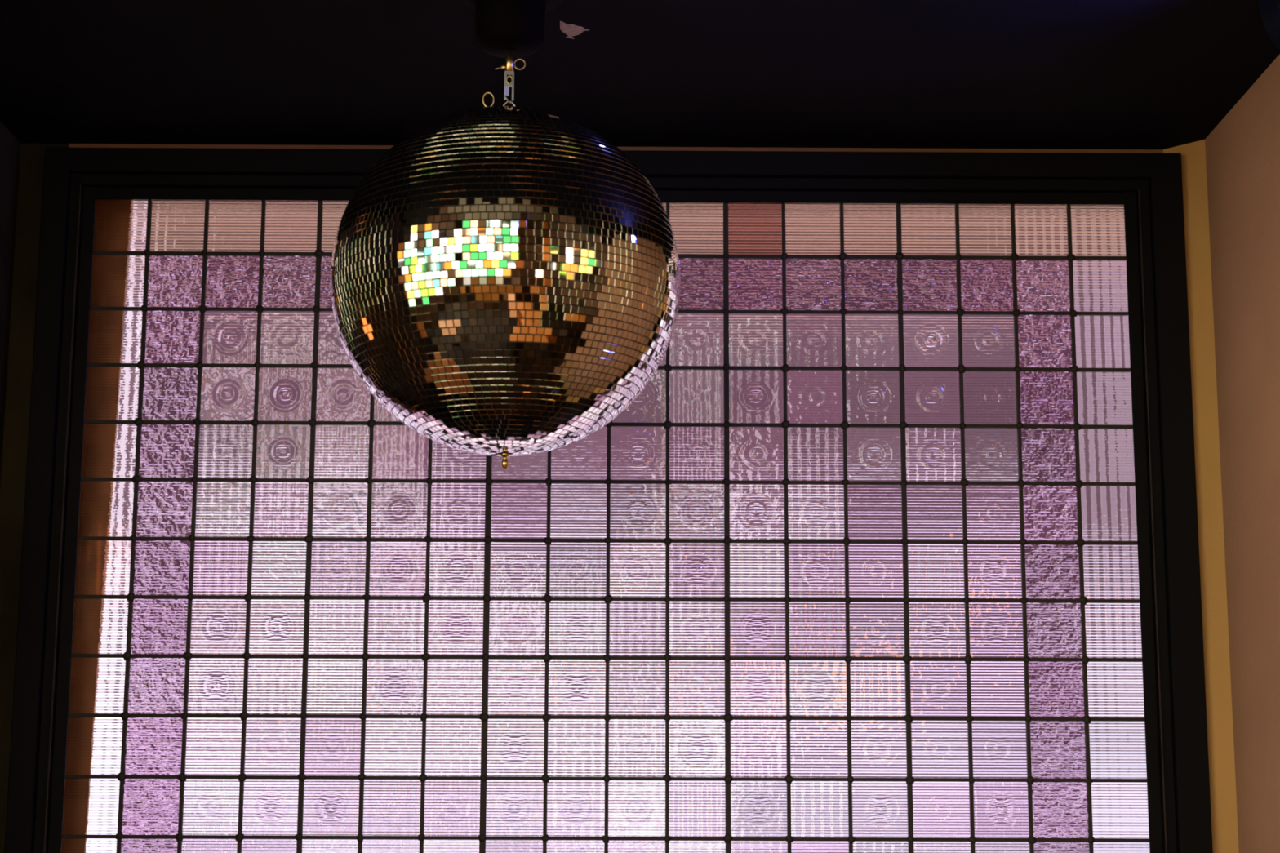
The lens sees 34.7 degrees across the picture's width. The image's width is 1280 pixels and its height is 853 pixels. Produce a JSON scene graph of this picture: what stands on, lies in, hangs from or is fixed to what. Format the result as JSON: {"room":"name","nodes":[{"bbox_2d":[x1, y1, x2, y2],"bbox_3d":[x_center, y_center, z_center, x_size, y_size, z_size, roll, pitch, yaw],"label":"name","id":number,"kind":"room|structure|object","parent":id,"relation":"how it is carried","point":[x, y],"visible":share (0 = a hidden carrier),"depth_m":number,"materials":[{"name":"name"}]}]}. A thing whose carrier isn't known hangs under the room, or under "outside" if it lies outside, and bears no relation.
{"room":"entertainment venue","nodes":[
{"label":"entertainment venue","id":0,"kind":"room"},
{"bbox_2d":[0,120,21,487],"bbox_3d":[-1.258,0.706,2.862,0.250,2.726,1.300,0,-10,0],"label":"wall","id":1,"kind":"structure","parent":0,"point":[10,146],"depth_m":3.66,"materials":[{"name":"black paint"}]},
{"bbox_2d":[0,143,69,852],"bbox_3d":[-1.241,0.247,3.658,0.388,1.537,0.100,0,-10,0],"label":"wall","id":2,"kind":"structure","parent":0,"point":[23,313],"depth_m":3.65,"materials":[{"name":"black paint"}]},
{"bbox_2d":[329,92,680,469],"bbox_3d":[-0.192,-0.214,2.943,0.518,0.562,0.514,2,-10,-12],"label":"ball","id":3,"kind":"object","parent":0,"point":[504,281],"visible":1,"depth_m":2.76,"materials":[{"name":"silver metal"}]},
{"bbox_2d":[68,143,1163,153],"bbox_3d":[0.087,-0.478,3.797,2.264,0.051,0.100,0,-10,0],"label":"wall","id":4,"kind":"structure","parent":0,"point":[71,145],"depth_m":3.75,"materials":[{"name":"brown"}]},
{"bbox_2d":[0,0,1279,149],"bbox_3d":[-0.013,-0.740,3.199,3.200,0.250,1.770,0,-10,0],"label":"ceiling","id":5,"kind":"structure","parent":0,"point":[1044,74],"depth_m":3.35,"materials":[{"name":"black paint"}]},
{"bbox_2d":[460,0,562,71],"bbox_3d":[-0.191,-0.583,3.010,0.156,0.128,0.156,0,-10,0],"label":"motor","id":6,"kind":"object","parent":5,"relation":"attached to","point":[508,29],"visible":1,"depth_m":2.98,"materials":[{"name":"black"}]},
{"bbox_2d":[503,71,514,103],"bbox_3d":[-0.191,-0.495,2.992,0.014,0.049,0.008,0,-10,0],"label":"clip","id":7,"kind":"object","parent":6,"relation":"attached to","point":[507,85],"visible":1,"depth_m":2.99,"materials":[{"name":"silver metal"}]},
{"bbox_2d":[560,21,589,39],"bbox_3d":[-0.114,-0.616,3.183,0.057,0.001,0.052,7,-12,-33],"label":"flake","id":8,"kind":"object","parent":5,"relation":"attached to","point":[571,29],"visible":1,"depth_m":3.18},
{"bbox_2d":[1258,0,1279,48],"bbox_3d":[0.960,-0.599,2.928,0.140,0.118,0.094,0,-10,0],"label":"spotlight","id":9,"kind":"object","parent":5,"relation":"attached to","point":[1269,10],"visible":1,"depth_m":2.96,"materials":[{"name":"black"}]},
{"bbox_2d":[1163,139,1239,852],"bbox_3d":[1.110,0.837,3.534,0.310,2.726,0.160,0,-10,0],"label":"wall","id":10,"kind":"structure","parent":0,"point":[1224,814],"depth_m":3.60,"materials":[{"name":"paint"}]},
{"bbox_2d":[1204,53,1279,852],"bbox_3d":[1.144,0.712,2.845,0.250,2.726,1.240,0,-10,0],"label":"wall","id":11,"kind":"structure","parent":0,"point":[1242,151],"depth_m":3.41,"materials":[{"name":"beige paint"}]},
{"bbox_3d":[-0.114,1.583,3.421,2.652,1.209,0.100,0,-10,0],"label":"wall","id":12,"kind":"structure","parent":0,"visible":0},
{"bbox_2d":[4,146,1213,852],"bbox_3d":[-0.050,0.244,3.591,2.054,1.506,0.046,0,-10,0],"label":"window","id":13,"kind":"structure","parent":12,"relation":"in","point":[890,544],"depth_m":3.61,"materials":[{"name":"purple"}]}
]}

